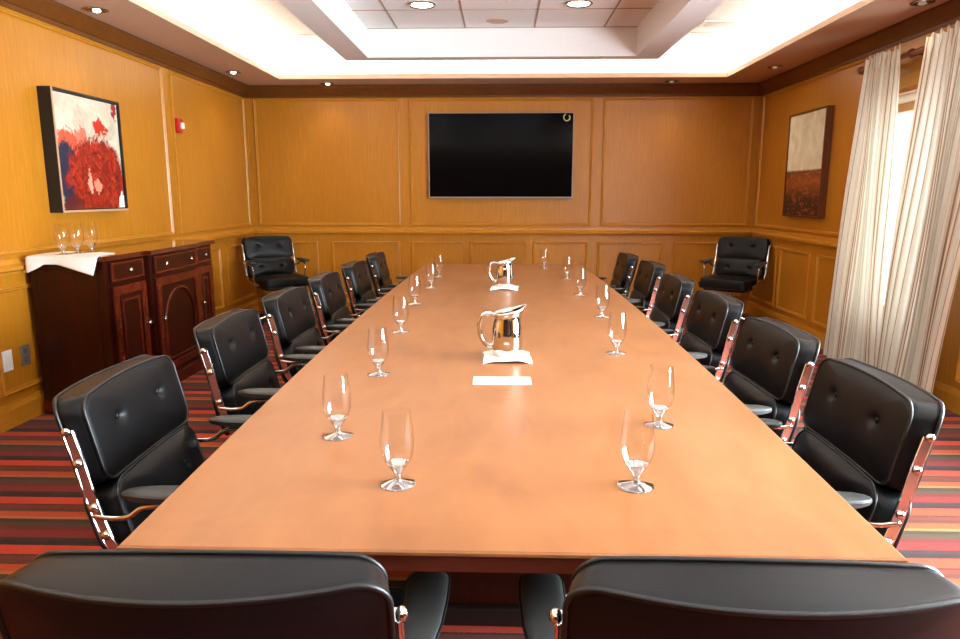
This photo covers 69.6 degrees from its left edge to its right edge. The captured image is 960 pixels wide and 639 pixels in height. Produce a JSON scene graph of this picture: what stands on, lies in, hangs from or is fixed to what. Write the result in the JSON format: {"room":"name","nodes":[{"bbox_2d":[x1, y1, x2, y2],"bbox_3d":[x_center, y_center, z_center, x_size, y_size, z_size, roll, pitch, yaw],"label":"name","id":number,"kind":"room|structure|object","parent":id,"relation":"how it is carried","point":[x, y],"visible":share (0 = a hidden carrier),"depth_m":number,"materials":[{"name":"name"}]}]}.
{"room":"conference room","nodes":[
{"label":"conference room","id":0,"kind":"room"},
{"bbox_2d":[0,6,256,406],"bbox_3d":[-2.803,-0.633,2.638,0.158,2.950,10.730,0,10,2],"label":"wall","id":1,"kind":"structure","parent":0,"point":[194,181],"depth_m":5.12,"materials":[{"name":"brown wood"}]},
{"bbox_2d":[1,349,13,372],"bbox_3d":[-2.704,0.237,3.951,0.010,0.120,0.076,0,10,2],"label":"wall outlet","id":2,"kind":"object","parent":1,"relation":"attached to","point":[7,360],"visible":1,"depth_m":3.94,"materials":[{"name":"white plastic"}]},
{"bbox_2d":[19,344,30,365],"bbox_3d":[-2.700,0.211,4.098,0.008,0.120,0.076,0,10,2],"label":"wall outlet","id":3,"kind":"object","parent":1,"relation":"attached to","point":[24,350],"visible":1,"depth_m":4.09,"materials":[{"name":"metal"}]},
{"bbox_2d":[36,86,128,212],"bbox_3d":[-2.637,-1.111,4.630,0.087,0.762,0.770,0,10,2],"label":"framed painting","id":4,"kind":"object","parent":1,"relation":"attached to","point":[82,134],"visible":1,"depth_m":4.52,"materials":[{"name":"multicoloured paint"}]},
{"bbox_2d":[0,0,248,97],"bbox_3d":[-2.709,-1.577,2.465,0.066,0.128,10.450,0,10,2],"label":"crown molding","id":5,"kind":"structure","parent":1,"relation":"attached to","point":[54,13],"depth_m":4.99,"materials":[{"name":"brown wood"}]},
{"bbox_2d":[0,227,254,276],"bbox_3d":[-2.721,-0.081,2.735,0.042,0.092,10.450,0,10,2],"label":"chair rail","id":6,"kind":"object","parent":1,"relation":"attached to","point":[11,266],"visible":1,"depth_m":6.22,"materials":[{"name":"brown wood"}]},
{"bbox_2d":[0,298,258,433],"bbox_3d":[-2.732,0.750,2.885,0.020,0.140,10.450,0,10,2],"label":"baseboard","id":7,"kind":"structure","parent":1,"relation":"attached to","point":[13,414],"depth_m":4.08,"materials":[{"name":"brown wood"}]},
{"bbox_2d":[174,118,184,133],"bbox_3d":[-2.608,-1.683,5.995,0.061,0.124,0.090,0,10,2],"label":"fire alarm","id":8,"kind":"object","parent":1,"relation":"attached to","point":[179,125],"visible":1,"depth_m":5.97,"materials":[{"name":"red plastic"}]},
{"bbox_2d":[0,310,959,638],"bbox_3d":[0.077,0.873,2.824,5.920,0.080,10.730,0,10,2],"label":"floor","id":9,"kind":"structure","parent":0,"point":[42,509],"depth_m":3.07,"materials":[{"name":"carpet"}]},
{"bbox_2d":[30,240,215,413],"bbox_3d":[-2.368,-0.030,4.883,0.535,0.965,1.580,0,10,2],"label":"sideboard","id":10,"kind":"object","parent":9,"relation":"on","point":[145,297],"visible":0.72,"depth_m":4.27,"materials":[{"name":"brown wood"}]},
{"bbox_2d":[25,251,112,275],"bbox_3d":[-2.428,-0.343,4.190,0.428,0.117,0.366,0,10,2],"label":"table runner","id":11,"kind":"object","parent":10,"relation":"on","point":[85,263],"visible":0.87,"depth_m":4.01,"materials":[{"name":"white fabric"}]},
{"bbox_2d":[54,227,69,254],"bbox_3d":[-2.481,-0.478,4.094,0.086,0.187,0.086,7,12,34],"label":"water goblet","id":12,"kind":"object","parent":11,"relation":"on","point":[59,246],"visible":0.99,"depth_m":4.09,"materials":[{"name":"clear glass"}]},
{"bbox_2d":[68,223,84,253],"bbox_3d":[-2.443,-0.493,4.177,0.086,0.187,0.086,7,12,34],"label":"water goblet","id":13,"kind":"object","parent":11,"relation":"on","point":[76,252],"visible":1,"depth_m":4.17,"materials":[{"name":"clear glass"}]},
{"bbox_2d":[83,223,98,252],"bbox_3d":[-2.401,-0.507,4.255,0.086,0.187,0.086,7,12,34],"label":"water goblet","id":14,"kind":"object","parent":11,"relation":"on","point":[93,244],"visible":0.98,"depth_m":4.25,"materials":[{"name":"clear glass"}]},
{"bbox_2d":[74,240,214,261],"bbox_3d":[-2.380,-0.490,4.801,0.510,0.030,1.580,0,10,2],"label":"countertop","id":15,"kind":"structure","parent":10,"relation":"on","point":[130,250],"depth_m":4.74,"materials":[{"name":"brown wood"}]},
{"bbox_2d":[52,355,251,548],"bbox_3d":[-0.734,0.553,1.995,0.704,0.844,0.646,0,10,0],"label":"leather armchair","id":16,"kind":"object","parent":9,"relation":"on","point":[129,441],"visible":0.59,"depth_m":1.81,"materials":[{"name":"leather"}]},
{"bbox_2d":[57,356,186,484],"bbox_3d":[-1.004,0.265,1.942,0.156,0.250,0.530,0,10,0],"label":"cushion","id":17,"kind":"object","parent":16,"relation":"on","point":[119,417],"depth_m":1.84,"materials":[{"name":"black leather"}]},
{"bbox_2d":[94,428,203,543],"bbox_3d":[-0.940,0.465,1.978,0.144,0.202,0.500,0,10,0],"label":"cushion","id":18,"kind":"object","parent":16,"relation":"on","point":[171,458],"depth_m":1.88,"materials":[{"name":"black leather"}]},
{"bbox_2d":[0,549,450,638],"bbox_3d":[-0.380,0.684,1.265,0.646,0.844,0.704,0,10,1],"label":"leather armchair","id":19,"kind":"object","parent":9,"relation":"on","point":[84,593],"visible":1,"depth_m":0.89,"materials":[{"name":"leather"}]},
{"bbox_2d":[389,590,402,606],"bbox_3d":[-0.378,0.683,1.359,0.490,0.112,0.451,0,10,1],"label":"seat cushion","id":20,"kind":"object","parent":19,"relation":"on","point":[396,595],"depth_m":1.53,"materials":[{"name":"black leather"}]},
{"bbox_2d":[193,309,316,435],"bbox_3d":[-0.748,0.397,2.858,0.704,0.844,0.646,0,10,1],"label":"leather armchair","id":21,"kind":"object","parent":9,"relation":"on","point":[232,346],"visible":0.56,"depth_m":2.68,"materials":[{"name":"leather"}]},
{"bbox_2d":[196,309,267,387],"bbox_3d":[-1.019,0.109,2.809,0.156,0.250,0.530,0,10,1],"label":"cushion","id":22,"kind":"object","parent":21,"relation":"on","point":[234,344],"depth_m":2.70,"materials":[{"name":"black leather"}]},
{"bbox_2d":[214,361,278,433],"bbox_3d":[-0.954,0.309,2.845,0.144,0.202,0.500,0,10,1],"label":"cushion","id":23,"kind":"object","parent":21,"relation":"on","point":[260,374],"depth_m":2.72,"materials":[{"name":"black leather"}]},
{"bbox_2d":[241,236,309,325],"bbox_3d":[-2.125,-0.419,7.253,0.646,0.889,0.704,-7,12,-35],"label":"leather armchair","id":24,"kind":"object","parent":9,"relation":"on","point":[267,260],"visible":0.98,"depth_m":7.29,"materials":[{"name":"leather"}]},
{"bbox_2d":[242,236,291,259],"bbox_3d":[-2.281,-0.768,7.414,0.530,0.250,0.156,-7,12,-35],"label":"cushion","id":25,"kind":"object","parent":24,"relation":"on","point":[260,247],"depth_m":7.35,"materials":[{"name":"black leather"}]},
{"bbox_2d":[246,258,293,277],"bbox_3d":[-2.244,-0.558,7.398,0.500,0.202,0.144,-7,12,-35],"label":"cushion","id":26,"kind":"object","parent":24,"relation":"on","point":[264,266],"depth_m":7.33,"materials":[{"name":"black leather"}]},
{"bbox_2d":[252,273,308,287],"bbox_3d":[-2.071,-0.412,7.177,0.490,0.112,0.451,-7,12,-35],"label":"seat cushion","id":27,"kind":"object","parent":24,"relation":"on","point":[260,280],"depth_m":7.03,"materials":[{"name":"black leather"}]},
{"bbox_2d":[261,286,350,382],"bbox_3d":[-0.719,0.267,3.578,0.704,0.844,0.646,0,10,3],"label":"leather armchair","id":28,"kind":"object","parent":9,"relation":"on","point":[289,312],"visible":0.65,"depth_m":3.38,"materials":[{"name":"leather"}]},
{"bbox_2d":[263,287,314,344],"bbox_3d":[-0.989,-0.023,3.538,0.156,0.250,0.530,0,10,3],"label":"cushion","id":29,"kind":"object","parent":28,"relation":"on","point":[290,311],"depth_m":3.42,"materials":[{"name":"black leather"}]},
{"bbox_2d":[276,329,322,381],"bbox_3d":[-0.924,0.178,3.571,0.144,0.202,0.500,0,10,3],"label":"cushion","id":30,"kind":"object","parent":28,"relation":"on","point":[306,337],"depth_m":3.41,"materials":[{"name":"black leather"}]},
{"bbox_2d":[308,271,373,345],"bbox_3d":[-0.685,0.134,4.313,0.704,0.844,0.646,0,10,1],"label":"leather armchair","id":31,"kind":"object","parent":9,"relation":"on","point":[327,292],"visible":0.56,"depth_m":4.08,"materials":[{"name":"leather"}]},
{"bbox_2d":[308,272,345,317],"bbox_3d":[-0.955,-0.154,4.264,0.156,0.250,0.530,0,10,1],"label":"cushion","id":32,"kind":"object","parent":31,"relation":"on","point":[327,292],"depth_m":4.12,"materials":[{"name":"black leather"}]},
{"bbox_2d":[320,307,350,345],"bbox_3d":[-0.891,0.046,4.300,0.144,0.202,0.500,0,10,1],"label":"cushion","id":33,"kind":"object","parent":31,"relation":"on","point":[340,312],"depth_m":4.11,"materials":[{"name":"black leather"}]},
{"bbox_2d":[341,260,392,317],"bbox_3d":[-0.638,-0.002,5.066,0.704,0.844,0.646,0,10,2],"label":"leather armchair","id":34,"kind":"object","parent":9,"relation":"on","point":[356,275],"visible":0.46,"depth_m":4.83,"materials":[{"name":"leather"}]},
{"bbox_2d":[342,261,371,298],"bbox_3d":[-0.908,-0.290,5.022,0.156,0.250,0.530,0,10,2],"label":"cushion","id":35,"kind":"object","parent":34,"relation":"on","point":[356,275],"depth_m":4.86,"materials":[{"name":"black leather"}]},
{"bbox_2d":[351,291,375,317],"bbox_3d":[-0.843,-0.090,5.056,0.144,0.202,0.500,0,10,2],"label":"cushion","id":36,"kind":"object","parent":34,"relation":"on","point":[360,299],"depth_m":4.83,"materials":[{"name":"black leather"}]},
{"bbox_2d":[365,252,408,296],"bbox_3d":[-0.601,-0.146,5.865,0.704,0.844,0.646,0,10,0],"label":"leather armchair","id":37,"kind":"object","parent":9,"relation":"on","point":[376,262],"visible":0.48,"depth_m":5.61,"materials":[{"name":"leather"}]},
{"bbox_2d":[366,252,388,284],"bbox_3d":[-0.871,-0.433,5.812,0.156,0.250,0.530,0,10,0],"label":"cushion","id":38,"kind":"object","parent":37,"relation":"on","point":[376,262],"depth_m":5.61,"materials":[{"name":"black leather"}]},
{"bbox_2d":[375,278,392,296],"bbox_3d":[-0.807,-0.233,5.848,0.144,0.202,0.500,0,10,0],"label":"cushion","id":39,"kind":"object","parent":37,"relation":"on","point":[384,283],"depth_m":5.61,"materials":[{"name":"black leather"}]},
{"bbox_2d":[117,264,907,626],"bbox_3d":[0.118,0.319,3.580,1.400,0.740,4.833,0,10,2],"label":"conference table","id":40,"kind":"object","parent":9,"relation":"on","point":[513,481],"visible":0.89,"depth_m":1.55,"materials":[{"name":"brown wood"}]},
{"bbox_2d":[322,373,352,440],"bbox_3d":[-0.347,0.208,1.674,0.074,0.156,0.074,-8,13,-38],"label":"water goblet","id":41,"kind":"object","parent":40,"relation":"on","point":[337,435],"visible":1,"depth_m":1.67,"materials":[{"name":"clear glass"}]},
{"bbox_2d":[322,373,350,416],"bbox_3d":[-0.347,0.185,1.670,0.069,0.108,0.069,-8,13,-38],"label":"bowl","id":42,"kind":"object","parent":41,"relation":"on","point":[342,415],"depth_m":1.67,"materials":[{"name":"clear glass"}]},
{"bbox_2d":[367,329,389,376],"bbox_3d":[-0.333,0.103,2.255,0.074,0.156,0.074,2,10,11],"label":"water goblet","id":43,"kind":"object","parent":40,"relation":"on","point":[378,363],"visible":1,"depth_m":2.25,"materials":[{"name":"clear glass"}]},
{"bbox_2d":[380,410,415,490],"bbox_3d":[-0.167,0.259,1.394,0.074,0.156,0.074,0,10,2],"label":"water goblet","id":44,"kind":"object","parent":40,"relation":"on","point":[399,482],"visible":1,"depth_m":1.39,"materials":[{"name":"clear glass"}]},
{"bbox_2d":[380,410,413,462],"bbox_3d":[-0.167,0.235,1.389,0.069,0.108,0.069,0,10,2],"label":"bowl","id":45,"kind":"object","parent":44,"relation":"on","point":[404,460],"depth_m":1.40,"materials":[{"name":"clear glass"}]},
{"bbox_2d":[392,297,409,333],"bbox_3d":[-0.340,-0.023,2.954,0.074,0.156,0.074,-6,12,-28],"label":"water goblet","id":46,"kind":"object","parent":40,"relation":"on","point":[398,322],"visible":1,"depth_m":2.95,"materials":[{"name":"clear glass"}]},
{"bbox_2d":[408,281,421,304],"bbox_3d":[-0.351,-0.161,3.717,0.074,0.156,0.074,4,11,21],"label":"water goblet","id":47,"kind":"object","parent":40,"relation":"on","point":[412,296],"visible":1,"depth_m":3.71,"materials":[{"name":"clear glass"}]},
{"bbox_2d":[425,266,436,288],"bbox_3d":[-0.310,-0.277,4.361,0.074,0.156,0.074,-3,11,-19],"label":"water goblet","id":48,"kind":"object","parent":40,"relation":"on","point":[429,281],"visible":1,"depth_m":4.36,"materials":[{"name":"clear glass"}]},
{"bbox_2d":[473,377,531,384],"bbox_3d":[0.070,0.194,2.186,0.184,0.002,0.090,0,10,1],"label":"note card","id":49,"kind":"object","parent":40,"relation":"on","point":[476,380],"visible":1,"depth_m":2.17,"materials":[{"name":"white paper"}]},
{"bbox_2d":[490,285,518,290],"bbox_3d":[0.156,-0.201,4.341,0.174,0.016,0.174,1,10,6],"label":"folded napkin","id":50,"kind":"object","parent":40,"relation":"on","point":[494,287],"visible":0.74,"depth_m":4.29,"materials":[{"name":"white fabric"}]},
{"bbox_2d":[488,257,515,286],"bbox_3d":[0.141,-0.300,4.329,0.161,0.184,0.112,4,11,22],"label":"water pitcher","id":51,"kind":"object","parent":50,"relation":"on","point":[504,273],"visible":1,"depth_m":4.29,"materials":[{"name":"metal"}]},
{"bbox_2d":[483,350,532,363],"bbox_3d":[0.097,0.134,2.491,0.174,0.017,0.174,0,10,0],"label":"folded napkin","id":52,"kind":"object","parent":40,"relation":"on","point":[525,357],"visible":0.61,"depth_m":2.43,"materials":[{"name":"white fabric"}]},
{"bbox_2d":[477,304,526,356],"bbox_3d":[0.082,0.034,2.480,0.161,0.184,0.112,5,11,24],"label":"water pitcher","id":53,"kind":"object","parent":52,"relation":"on","point":[507,338],"visible":1,"depth_m":2.44,"materials":[{"name":"metal"}]},
{"bbox_2d":[574,269,585,295],"bbox_3d":[0.589,-0.220,4.050,0.074,0.156,0.074,4,11,21],"label":"water goblet","id":54,"kind":"object","parent":40,"relation":"on","point":[579,294],"visible":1,"depth_m":4.04,"materials":[{"name":"clear glass"}]},
{"bbox_2d":[594,288,609,317],"bbox_3d":[0.589,-0.089,3.321,0.074,0.156,0.074,-6,12,-28],"label":"water goblet","id":55,"kind":"object","parent":40,"relation":"on","point":[599,307],"visible":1,"depth_m":3.32,"materials":[{"name":"clear glass"}]},
{"bbox_2d":[606,312,626,354],"bbox_3d":[0.507,0.049,2.556,0.074,0.156,0.074,2,10,11],"label":"water goblet","id":56,"kind":"object","parent":40,"relation":"on","point":[615,342],"visible":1,"depth_m":2.55,"materials":[{"name":"clear glass"}]},
{"bbox_2d":[617,411,654,492],"bbox_3d":[0.316,0.260,1.385,0.074,0.156,0.074,0,10,2],"label":"water goblet","id":57,"kind":"object","parent":40,"relation":"on","point":[638,484],"visible":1,"depth_m":1.39,"materials":[{"name":"clear glass"}]},
{"bbox_2d":[620,411,654,466],"bbox_3d":[0.316,0.237,1.380,0.069,0.108,0.069,0,10,2],"label":"bowl","id":58,"kind":"object","parent":57,"relation":"on","point":[628,463],"depth_m":1.39,"materials":[{"name":"clear glass"}]},
{"bbox_2d":[644,365,674,429],"bbox_3d":[0.459,0.194,1.755,0.074,0.156,0.074,-8,13,-38],"label":"water goblet","id":59,"kind":"object","parent":40,"relation":"on","point":[662,424],"visible":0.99,"depth_m":1.75,"materials":[{"name":"clear glass"}]},
{"bbox_2d":[647,365,674,406],"bbox_3d":[0.459,0.170,1.750,0.069,0.108,0.069,-8,13,-38],"label":"bowl","id":60,"kind":"object","parent":59,"relation":"on","point":[654,405],"depth_m":1.75,"materials":[{"name":"clear glass"}]},
{"bbox_2d":[598,252,638,296],"bbox_3d":[0.951,-0.134,5.802,0.704,0.844,0.646,0,10,3],"label":"leather armchair","id":61,"kind":"object","parent":9,"relation":"on","point":[624,271],"visible":0.41,"depth_m":5.54,"materials":[{"name":"leather"}]},
{"bbox_2d":[610,279,628,296],"bbox_3d":[1.157,-0.220,5.777,0.144,0.202,0.500,0,10,3],"label":"cushion","id":62,"kind":"object","parent":61,"relation":"on","point":[618,283],"depth_m":5.54,"materials":[{"name":"black leather"}]},
{"bbox_2d":[613,253,637,285],"bbox_3d":[1.221,-0.420,5.738,0.156,0.250,0.530,0,10,3],"label":"cushion","id":63,"kind":"object","parent":61,"relation":"on","point":[624,271],"depth_m":5.55,"materials":[{"name":"black leather"}]},
{"bbox_2d":[613,260,665,316],"bbox_3d":[0.975,-0.005,5.084,0.704,0.844,0.646,0,10,2],"label":"leather armchair","id":64,"kind":"object","parent":9,"relation":"on","point":[649,274],"visible":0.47,"depth_m":4.85,"materials":[{"name":"leather"}]},
{"bbox_2d":[630,291,654,316],"bbox_3d":[1.180,-0.091,5.062,0.144,0.202,0.500,0,10,2],"label":"cushion","id":65,"kind":"object","parent":64,"relation":"on","point":[645,299],"depth_m":4.84,"materials":[{"name":"black leather"}]},
{"bbox_2d":[634,261,664,298],"bbox_3d":[1.245,-0.291,5.024,0.156,0.250,0.530,0,10,2],"label":"cushion","id":66,"kind":"object","parent":64,"relation":"on","point":[649,274],"depth_m":4.88,"materials":[{"name":"black leather"}]},
{"bbox_2d":[635,273,694,341],"bbox_3d":[0.914,0.151,4.218,0.704,0.844,0.646,0,10,3],"label":"leather armchair","id":67,"kind":"object","parent":9,"relation":"on","point":[675,291],"visible":0.42,"depth_m":3.98,"materials":[{"name":"leather"}]},
{"bbox_2d":[650,310,682,341],"bbox_3d":[1.119,0.066,4.193,0.144,0.202,0.500,0,10,3],"label":"cushion","id":68,"kind":"object","parent":67,"relation":"on","point":[670,322],"depth_m":4.02,"materials":[{"name":"black leather"}]},
{"bbox_2d":[655,274,693,320],"bbox_3d":[1.184,-0.134,4.154,0.156,0.250,0.530,0,10,3],"label":"cushion","id":69,"kind":"object","parent":67,"relation":"on","point":[675,291],"depth_m":4.01,"materials":[{"name":"black leather"}]},
{"bbox_2d":[662,290,743,382],"bbox_3d":[0.894,0.290,3.453,0.704,0.844,0.646,0,10,1],"label":"leather armchair","id":70,"kind":"object","parent":9,"relation":"on","point":[714,317],"visible":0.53,"depth_m":3.25,"materials":[{"name":"leather"}]},
{"bbox_2d":[680,334,727,381],"bbox_3d":[1.100,0.203,3.434,0.144,0.202,0.500,0,10,1],"label":"cushion","id":71,"kind":"object","parent":70,"relation":"on","point":[689,342],"depth_m":3.27,"materials":[{"name":"black leather"}]},
{"bbox_2d":[687,291,741,351],"bbox_3d":[1.165,0.003,3.398,0.156,0.250,0.530,0,10,1],"label":"cushion","id":72,"kind":"object","parent":70,"relation":"on","point":[712,316],"depth_m":3.28,"materials":[{"name":"black leather"}]},
{"bbox_2d":[698,237,771,319],"bbox_3d":[2.603,-0.394,7.116,0.646,0.889,0.704,8,13,38],"label":"leather armchair","id":73,"kind":"object","parent":9,"relation":"on","point":[740,265],"visible":0.98,"depth_m":7.13,"materials":[{"name":"leather"}]},
{"bbox_2d":[699,275,758,289],"bbox_3d":[2.545,-0.388,7.044,0.490,0.112,0.451,8,13,38],"label":"seat cushion","id":74,"kind":"object","parent":73,"relation":"on","point":[712,282],"depth_m":6.90,"materials":[{"name":"black leather"}]},
{"bbox_2d":[716,259,765,278],"bbox_3d":[2.731,-0.532,7.255,0.500,0.202,0.144,8,13,38],"label":"cushion","id":75,"kind":"object","parent":73,"relation":"on","point":[736,267],"depth_m":7.19,"materials":[{"name":"black leather"}]},
{"bbox_2d":[717,237,769,261],"bbox_3d":[2.772,-0.742,7.268,0.530,0.250,0.156,8,13,38],"label":"cushion","id":76,"kind":"object","parent":73,"relation":"on","point":[729,249],"depth_m":7.21,"materials":[{"name":"black leather"}]},
{"bbox_2d":[518,556,959,638],"bbox_3d":[0.391,0.688,1.243,0.646,0.844,0.704,0,10,3],"label":"leather armchair","id":77,"kind":"object","parent":9,"relation":"on","point":[608,597],"visible":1,"depth_m":0.87,"materials":[{"name":"leather"}]},
{"bbox_2d":[702,317,819,441],"bbox_3d":[0.848,0.433,2.658,0.704,0.844,0.646,0,10,0],"label":"leather armchair","id":78,"kind":"object","parent":9,"relation":"on","point":[772,362],"visible":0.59,"depth_m":2.48,"materials":[{"name":"leather"}]},
{"bbox_2d":[724,373,795,441],"bbox_3d":[1.053,0.345,2.643,0.144,0.202,0.500,0,10,0],"label":"cushion","id":79,"kind":"object","parent":78,"relation":"on","point":[748,390],"depth_m":2.53,"materials":[{"name":"black leather"}]},
{"bbox_2d":[732,318,817,403],"bbox_3d":[1.118,0.145,2.607,0.156,0.250,0.530,0,10,0],"label":"cushion","id":80,"kind":"object","parent":78,"relation":"on","point":[771,358],"depth_m":2.50,"materials":[{"name":"black leather"}]},
{"bbox_2d":[759,358,944,548],"bbox_3d":[0.807,0.558,1.966,0.704,0.844,0.646,0,10,3],"label":"leather armchair","id":81,"kind":"object","parent":9,"relation":"on","point":[870,432],"visible":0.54,"depth_m":1.78,"materials":[{"name":"leather"}]},
{"bbox_2d":[793,432,900,534],"bbox_3d":[1.013,0.472,1.941,0.144,0.202,0.500,0,10,3],"label":"cushion","id":82,"kind":"object","parent":81,"relation":"on","point":[831,462],"depth_m":1.84,"materials":[{"name":"black leather"}]},
{"bbox_2d":[805,359,939,490],"bbox_3d":[1.077,0.272,1.902,0.156,0.250,0.530,0,10,3],"label":"cushion","id":83,"kind":"object","parent":81,"relation":"on","point":[876,423],"depth_m":1.80,"materials":[{"name":"black leather"}]},
{"bbox_2d":[54,0,948,84],"bbox_3d":[0.077,-1.819,2.338,5.920,0.390,10.730,0,10,2],"label":"ceiling","id":84,"kind":"structure","parent":0,"point":[270,42],"depth_m":5.94,"materials":[{"name":"white paint"}]},
{"bbox_2d":[84,6,108,12],"bbox_3d":[-2.473,-1.993,4.451,0.140,0.024,0.140,0,10,2],"label":"recessed light","id":85,"kind":"object","parent":84,"relation":"in","point":[93,9],"visible":1,"depth_m":4.43,"materials":[{"name":"silver metal"}]},
{"bbox_2d":[226,70,240,73],"bbox_3d":[-2.396,-2.399,6.704,0.140,0.024,0.140,0,10,2],"label":"recessed light","id":86,"kind":"object","parent":84,"relation":"in","point":[228,71],"visible":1,"depth_m":6.68,"materials":[{"name":"silver metal"}]},
{"bbox_2d":[408,0,435,8],"bbox_3d":[-0.438,-2.372,5.207,0.212,0.012,0.212,0,10,2],"label":"recessed light","id":87,"kind":"object","parent":84,"relation":"in","point":[420,4],"visible":1,"depth_m":5.19,"materials":[{"name":"silver metal"}]},
{"bbox_2d":[411,2,432,7],"bbox_3d":[-0.438,-2.373,5.207,0.168,0.007,0.168,0,10,2],"label":"diffuser","id":88,"kind":"object","parent":87,"relation":"attached to","point":[413,4],"depth_m":5.20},
{"bbox_2d":[487,18,508,23],"bbox_3d":[0.147,-2.469,5.711,0.184,0.008,0.184,0,10,2],"label":"ceiling speaker","id":89,"kind":"object","parent":84,"relation":"attached to","point":[492,20],"visible":1,"depth_m":5.68,"materials":[{"name":"beige paint"}]},
{"bbox_2d":[565,0,592,7],"bbox_3d":[0.741,-2.366,5.173,0.212,0.012,0.212,0,10,2],"label":"recessed light","id":90,"kind":"object","parent":84,"relation":"in","point":[572,3],"visible":1,"depth_m":5.16,"materials":[{"name":"silver metal"}]},
{"bbox_2d":[568,1,589,6],"bbox_3d":[0.741,-2.367,5.173,0.168,0.007,0.168,0,10,2],"label":"diffuser","id":91,"kind":"object","parent":90,"relation":"attached to","point":[570,3],"depth_m":5.16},
{"bbox_2d":[665,80,677,82],"bbox_3d":[2.012,-2.497,7.246,0.140,0.024,0.140,0,10,2],"label":"recessed light","id":92,"kind":"object","parent":84,"relation":"in","point":[666,81],"visible":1,"depth_m":7.23,"materials":[{"name":"silver metal"}]},
{"bbox_2d":[698,20,761,27],"bbox_3d":[2.167,-2.567,5.999,0.480,0.019,0.220,0,10,2],"label":"ceiling vent","id":93,"kind":"object","parent":84,"relation":"in","point":[707,23],"visible":1,"depth_m":5.96,"materials":[{"name":"white paint"}]},
{"bbox_2d":[767,65,782,68],"bbox_3d":[2.748,-2.350,6.428,0.140,0.024,0.140,0,10,2],"label":"recessed light","id":94,"kind":"object","parent":84,"relation":"in","point":[771,66],"visible":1,"depth_m":6.41,"materials":[{"name":"silver metal"}]},
{"bbox_2d":[909,0,935,5],"bbox_3d":[2.744,-1.962,4.281,0.140,0.024,0.140,0,10,2],"label":"recessed light","id":95,"kind":"object","parent":84,"relation":"in","point":[916,2],"visible":1,"depth_m":4.27,"materials":[{"name":"silver metal"}]},
{"bbox_2d":[245,96,761,299],"bbox_3d":[0.231,-1.557,7.754,5.640,2.950,0.158,0,10,2],"label":"wall","id":96,"kind":"structure","parent":0,"point":[639,162],"depth_m":7.70,"materials":[{"name":"brown wood"}]},
{"bbox_2d":[428,112,573,197],"bbox_3d":[0.228,-1.805,7.612,1.590,0.916,0.069,0,10,2],"label":"television","id":97,"kind":"object","parent":96,"relation":"attached to","point":[493,154],"visible":1,"depth_m":7.58,"materials":[{"name":"black plastic"}]},
{"bbox_2d":[253,227,751,235],"bbox_3d":[0.229,-0.990,7.773,5.640,0.092,0.042,0,10,2],"label":"chair rail","id":98,"kind":"object","parent":96,"relation":"attached to","point":[389,231],"visible":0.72,"depth_m":7.77,"materials":[{"name":"brown wood"}]},
{"bbox_2d":[258,298,746,312],"bbox_3d":[0.229,-0.161,7.934,5.640,0.140,0.020,0,10,2],"label":"baseboard","id":99,"kind":"structure","parent":96,"relation":"attached to","point":[259,299],"depth_m":7.97,"materials":[{"name":"brown wood"}]},
{"bbox_2d":[246,83,761,97],"bbox_3d":[0.229,-2.484,7.492,5.640,0.128,0.066,0,10,2],"label":"crown molding","id":100,"kind":"structure","parent":96,"relation":"attached to","point":[634,89],"depth_m":7.48,"materials":[{"name":"brown wood"}]},
{"bbox_2d":[748,24,959,390],"bbox_3d":[2.957,-0.604,2.472,0.158,2.950,10.730,0,10,2],"label":"wall","id":101,"kind":"structure","parent":0,"point":[797,285],"depth_m":6.25,"materials":[{"name":"brown wood"}]},
{"bbox_2d":[750,228,837,249],"bbox_3d":[2.994,-0.778,6.597,0.042,0.092,2.270,0,10,2],"label":"chair rail","id":102,"kind":"object","parent":101,"relation":"attached to","point":[817,241],"visible":0.66,"depth_m":6.50,"materials":[{"name":"brown wood"}]},
{"bbox_2d":[782,105,834,218],"bbox_3d":[2.976,-1.411,6.290,0.063,0.948,0.770,0,10,2],"label":"framed painting","id":103,"kind":"object","parent":101,"relation":"attached to","point":[810,131],"visible":1,"depth_m":6.20,"materials":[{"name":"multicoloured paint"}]},
{"bbox_2d":[746,300,959,414],"bbox_3d":[2.885,0.779,2.723,0.020,0.140,10.450,0,10,2],"label":"baseboard","id":104,"kind":"structure","parent":101,"relation":"attached to","point":[950,396],"depth_m":6.04,"materials":[{"name":"brown wood"}]},
{"bbox_2d":[759,0,959,95],"bbox_3d":[2.862,-1.548,2.304,0.066,0.128,10.450,0,10,2],"label":"crown molding","id":105,"kind":"structure","parent":101,"relation":"attached to","point":[940,16],"depth_m":5.16,"materials":[{"name":"brown wood"}]},
{"bbox_2d":[857,46,924,74],"bbox_3d":[2.891,-1.714,4.317,0.126,0.080,1.900,0,10,2],"label":"curtain rod","id":106,"kind":"object","parent":101,"relation":"attached to","point":[911,53],"visible":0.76,"depth_m":4.58,"materials":[{"name":"brown wood"}]},
{"bbox_2d":[823,44,900,366],"bbox_3d":[2.832,-0.765,5.102,0.087,2.304,0.855,0,10,2],"label":"curtain","id":107,"kind":"object","parent":106,"relation":"hanging from","point":[854,323],"visible":0.98,"depth_m":5.03,"materials":[{"name":"fabric"}]},
{"bbox_2d":[876,20,959,393],"bbox_3d":[2.763,-0.606,4.224,0.120,2.303,0.872,0,10,2],"label":"curtain","id":108,"kind":"object","parent":106,"relation":"hanging from","point":[924,267],"visible":0.88,"depth_m":4.27,"materials":[{"name":"fabric"}]},
{"bbox_2d":[882,70,942,347],"bbox_3d":[3.001,-0.793,4.790,0.146,1.790,1.130,0,10,2],"label":"window","id":109,"kind":"structure","parent":101,"relation":"in","point":[907,97],"depth_m":4.83,"materials":[{"name":"brown wood"}]},
{"bbox_2d":[898,91,916,104],"bbox_3d":[3.038,-1.529,4.656,0.072,0.072,0.840,0,10,2],"label":"roller blind","id":110,"kind":"object","parent":109,"relation":"attached to","point":[905,97],"depth_m":4.88,"materials":[{"name":"beige fabric"}]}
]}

